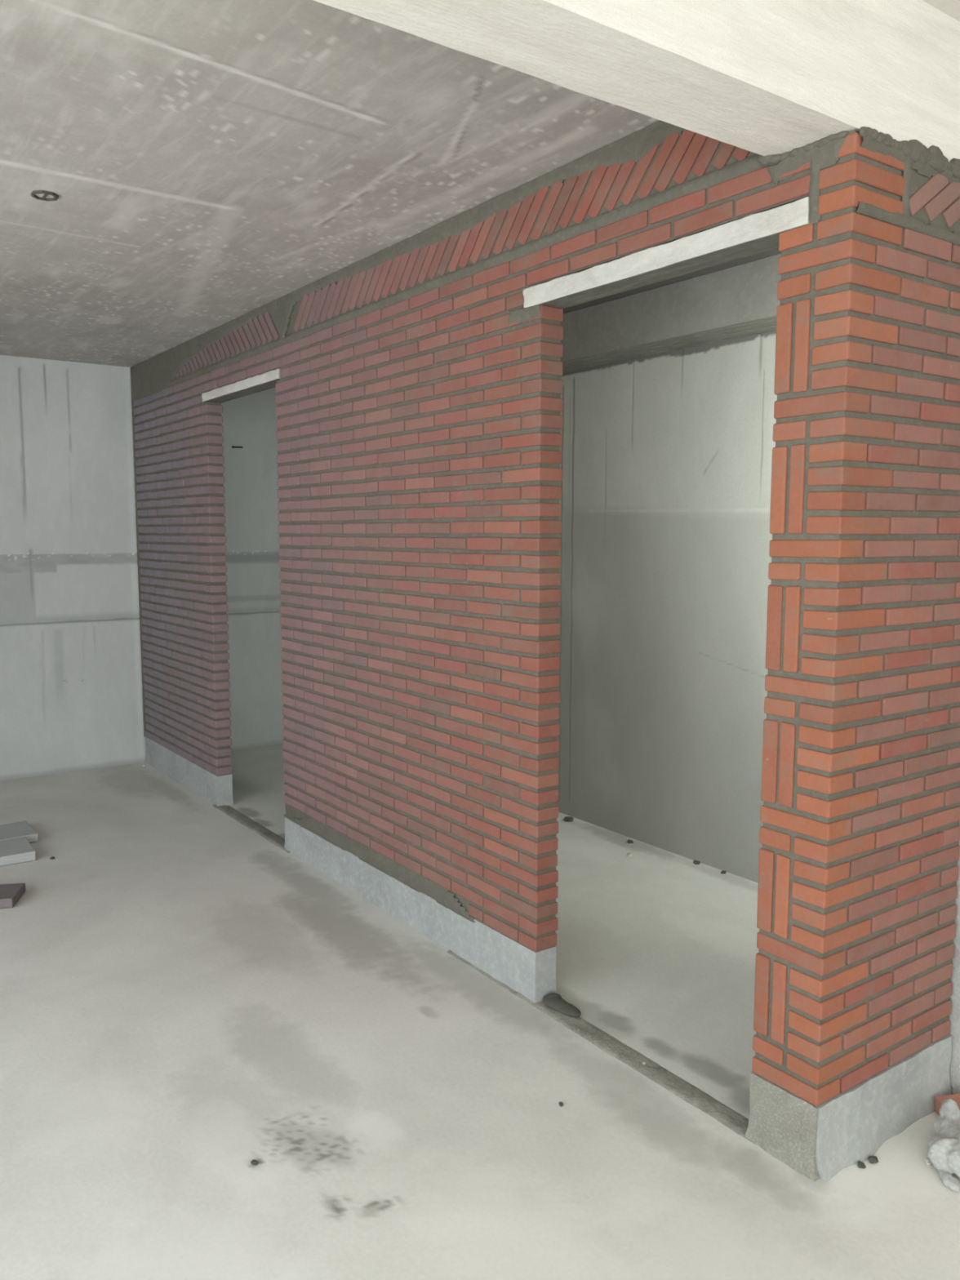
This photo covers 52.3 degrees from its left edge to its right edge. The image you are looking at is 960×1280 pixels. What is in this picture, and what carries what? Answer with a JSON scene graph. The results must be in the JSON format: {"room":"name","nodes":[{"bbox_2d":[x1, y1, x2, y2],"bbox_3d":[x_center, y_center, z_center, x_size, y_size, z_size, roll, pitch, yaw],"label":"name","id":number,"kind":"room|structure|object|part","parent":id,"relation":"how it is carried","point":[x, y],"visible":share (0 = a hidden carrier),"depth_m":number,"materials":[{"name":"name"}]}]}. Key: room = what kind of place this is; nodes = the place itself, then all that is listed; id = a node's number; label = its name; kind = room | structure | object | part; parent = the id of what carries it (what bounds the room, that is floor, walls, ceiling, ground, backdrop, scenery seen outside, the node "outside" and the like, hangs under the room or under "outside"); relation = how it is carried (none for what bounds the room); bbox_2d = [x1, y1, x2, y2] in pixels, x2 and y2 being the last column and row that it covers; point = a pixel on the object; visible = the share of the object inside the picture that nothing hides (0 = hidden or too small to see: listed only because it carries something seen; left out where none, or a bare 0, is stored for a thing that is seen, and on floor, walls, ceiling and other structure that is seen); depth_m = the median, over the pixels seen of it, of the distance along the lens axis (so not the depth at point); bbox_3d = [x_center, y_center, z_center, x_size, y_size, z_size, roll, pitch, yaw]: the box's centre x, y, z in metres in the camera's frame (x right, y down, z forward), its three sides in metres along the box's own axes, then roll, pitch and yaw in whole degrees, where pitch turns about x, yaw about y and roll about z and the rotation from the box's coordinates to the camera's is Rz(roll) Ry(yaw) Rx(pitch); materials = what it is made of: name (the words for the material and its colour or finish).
{"room":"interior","nodes":[
{"label":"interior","id":0,"kind":"room"},
{"bbox_2d":[0,355,284,781],"bbox_3d":[-4.106,-0.485,7.173,7.300,3.400,0.211,-4,8,-35],"label":"wall","id":1,"kind":"structure","parent":0,"point":[71,699],"depth_m":7.77,"materials":[{"name":"concrete"}]},
{"bbox_2d":[231,445,243,448],"bbox_3d":[-2.073,-1.648,8.369,0.088,0.020,0.019,-3,7,-23],"label":"nail","id":2,"kind":"object","parent":1,"relation":"attached to","point":[233,446],"visible":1,"depth_m":8.36,"materials":[{"name":"black metal"}]},
{"bbox_2d":[0,0,782,367],"bbox_3d":[-2.251,-1.880,4.413,7.300,0.150,6.585,-4,8,-35],"label":"ceiling","id":3,"kind":"structure","parent":0,"point":[208,163],"depth_m":3.38,"materials":[{"name":"concrete"}]},
{"bbox_2d":[31,190,58,201],"bbox_3d":[-1.699,-1.734,3.821,0.092,0.010,0.092,-4,8,-35],"label":"ceiling box","id":4,"kind":"object","parent":3,"relation":"attached to","point":[43,195],"visible":1,"depth_m":3.82,"materials":[{"name":"grey metal"}]},
{"bbox_3d":[-1.699,-1.737,3.821,0.068,0.003,0.068,-4,8,-35],"label":"lid","id":5,"kind":"part","parent":4,"relation":"part of","materials":[{"name":"plastic"}]},
{"bbox_2d":[0,743,959,1279],"bbox_3d":[-0.474,1.758,2.306,7.300,0.202,12.705,-4,8,-35],"label":"floor","id":6,"kind":"structure","parent":0,"point":[187,1000],"depth_m":3.43,"materials":[{"name":"grey concrete"}]},
{"bbox_2d":[0,882,25,907],"bbox_3d":[-2.631,1.329,5.047,0.483,0.053,0.233,-1,6,-9],"label":"brick","id":7,"kind":"object","parent":6,"relation":"on","point":[10,894],"visible":1,"depth_m":5.06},
{"bbox_2d":[0,836,35,866],"bbox_3d":[-2.953,1.261,5.653,0.663,0.059,0.332,-4,7,-34],"label":"concrete slab","id":8,"kind":"object","parent":6,"relation":"on","point":[14,851],"visible":1,"depth_m":5.70,"materials":[{"name":"grey concrete"}]},
{"bbox_2d":[0,820,38,842],"bbox_3d":[-3.130,1.230,5.967,0.743,0.053,0.342,-5,8,-36],"label":"concrete slab","id":9,"kind":"object","parent":6,"relation":"on","point":[21,828],"visible":0.86,"depth_m":6.08,"materials":[{"name":"grey concrete"}]},
{"bbox_2d":[212,804,290,853],"bbox_3d":[-1.471,1.209,6.375,0.103,0.010,1.261,-4,8,-35],"label":"strip","id":10,"kind":"object","parent":6,"relation":"on","point":[266,833],"visible":0.91,"depth_m":6.36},
{"bbox_2d":[250,1159,258,1164],"bbox_3d":[-0.682,1.581,2.962,0.026,0.014,0.020,4,8,34],"label":"crumb","id":11,"kind":"object","parent":6,"relation":"on","point":[254,1162],"visible":1,"depth_m":2.96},
{"bbox_2d":[563,816,573,822],"bbox_3d":[0.588,1.187,6.492,0.063,0.038,0.054,4,7,29],"label":"crumb","id":12,"kind":"object","parent":6,"relation":"on","point":[567,819],"visible":1,"depth_m":6.48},
{"bbox_2d":[447,949,755,1144],"bbox_3d":[0.400,1.480,3.789,0.123,0.043,1.737,-4,8,-35],"label":"strip","id":13,"kind":"object","parent":6,"relation":"on","point":[553,1004],"visible":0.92,"depth_m":3.55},
{"bbox_2d":[626,852,632,857],"bbox_3d":[0.885,1.270,5.787,0.035,0.025,0.046,4,8,34],"label":"crumb","id":14,"kind":"object","parent":6,"relation":"on","point":[629,854],"visible":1,"depth_m":5.77,"materials":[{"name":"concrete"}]},
{"bbox_2d":[693,860,700,864],"bbox_3d":[1.252,1.285,5.657,0.041,0.023,0.032,2,6,14],"label":"crumb","id":15,"kind":"object","parent":6,"relation":"on","point":[696,862],"visible":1,"depth_m":5.65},
{"bbox_2d":[857,1160,866,1168],"bbox_3d":[1.152,1.584,2.952,0.026,0.016,0.024,5,8,36],"label":"crumb","id":16,"kind":"object","parent":6,"relation":"on","point":[860,1164],"visible":1,"depth_m":2.95,"materials":[{"name":"grey concrete"}]},
{"bbox_2d":[868,1155,878,1163],"bbox_3d":[1.195,1.580,2.974,0.029,0.019,0.032,3,7,27],"label":"crumb","id":17,"kind":"object","parent":6,"relation":"on","point":[872,1159],"visible":1,"depth_m":2.97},
{"bbox_2d":[924,1157,932,1165],"bbox_3d":[1.361,1.581,2.967,0.031,0.017,0.025,-4,8,-34],"label":"crumb","id":18,"kind":"object","parent":6,"relation":"on","point":[926,1160],"visible":0.77,"depth_m":2.96,"materials":[{"name":"concrete"}]},
{"bbox_2d":[927,1097,959,1191],"bbox_3d":[1.459,1.524,2.946,0.203,0.140,0.300,4,8,35],"label":"bag","id":19,"kind":"object","parent":6,"relation":"on","point":[944,1152],"visible":1,"depth_m":2.92,"materials":[{"name":"white plastic"}]},
{"bbox_2d":[934,1093,959,1115],"bbox_3d":[1.629,1.533,3.197,0.242,0.056,0.117,-1,6,-10],"label":"brick","id":20,"kind":"object","parent":6,"relation":"on","point":[956,1097],"visible":0.4,"depth_m":3.22,"materials":[{"name":"brick"}]},
{"bbox_2d":[130,120,905,1181],"bbox_3d":[-0.858,-0.283,5.380,0.274,3.231,6.533,-5,8,-36],"label":"wall","id":21,"kind":"structure","parent":0,"point":[419,402],"depth_m":4.07,"materials":[{"name":"red brick"}]},
{"bbox_3d":[-2.263,-0.423,7.367,0.118,2.608,1.658,-4,8,-35],"label":"brick panel","id":22,"kind":"part","parent":21,"relation":"part of","materials":[{"name":"red brick"}]},
{"bbox_2d":[201,368,279,403],"bbox_3d":[-1.459,-1.576,6.108,0.129,0.062,1.230,-4,8,-35],"label":"lintel","id":23,"kind":"object","parent":21,"relation":"attached to","point":[260,383],"visible":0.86,"depth_m":6.04,"materials":[{"name":"white concrete"}]},
{"bbox_3d":[-0.431,-0.145,4.820,0.118,2.609,2.429,-4,8,-35],"label":"brick panel","id":24,"kind":"part","parent":21,"relation":"part of","materials":[{"name":"red brick"}]},
{"bbox_2d":[522,196,808,309],"bbox_3d":[0.587,-1.253,3.266,0.129,0.078,1.282,-4,8,-35],"label":"lintel","id":25,"kind":"object","parent":21,"relation":"attached to","point":[758,233],"visible":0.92,"depth_m":3.14,"materials":[{"name":"white concrete"}]},
{"bbox_2d":[556,330,777,883],"bbox_3d":[0.807,-0.440,6.326,0.202,3.500,7.305,-4,8,-35],"label":"wall","id":26,"kind":"structure","parent":0,"point":[665,536],"depth_m":5.75,"materials":[{"name":"concrete"}]},
{"bbox_2d":[560,253,781,373],"bbox_3d":[0.576,-1.844,6.067,0.297,0.277,6.805,-4,8,-35],"label":"beam","id":27,"kind":"structure","parent":26,"relation":"attached to","point":[741,300],"depth_m":5.21,"materials":[{"name":"concrete"}]},
{"bbox_2d":[788,126,959,1182],"bbox_3d":[1.276,0.087,2.987,0.732,3.018,0.168,-4,8,-35],"label":"wall","id":28,"kind":"structure","parent":0,"point":[910,907],"depth_m":2.97,"materials":[{"name":"red brick"}]},
{"bbox_2d":[312,0,959,161],"bbox_3d":[-0.345,-1.469,1.776,6.900,0.407,0.273,-4,8,-35],"label":"beam","id":29,"kind":"structure","parent":28,"relation":"on","point":[763,77],"depth_m":2.39,"materials":[{"name":"concrete"}]},
{"bbox_2d":[921,0,959,22],"bbox_3d":[1.473,-1.456,-0.780,7.300,0.138,6.020,-4,8,-35],"label":"ceiling","id":30,"kind":"structure","parent":0,"point":[951,8],"depth_m":2.73,"materials":[{"name":"paint"}]},
{"bbox_2d":[949,840,959,1093],"bbox_3d":[1.623,-0.133,3.289,0.202,3.370,0.257,-4,8,-35],"label":"wall column","id":31,"kind":"structure","parent":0,"point":[954,1017],"depth_m":3.30,"materials":[{"name":"concrete"}]}
]}

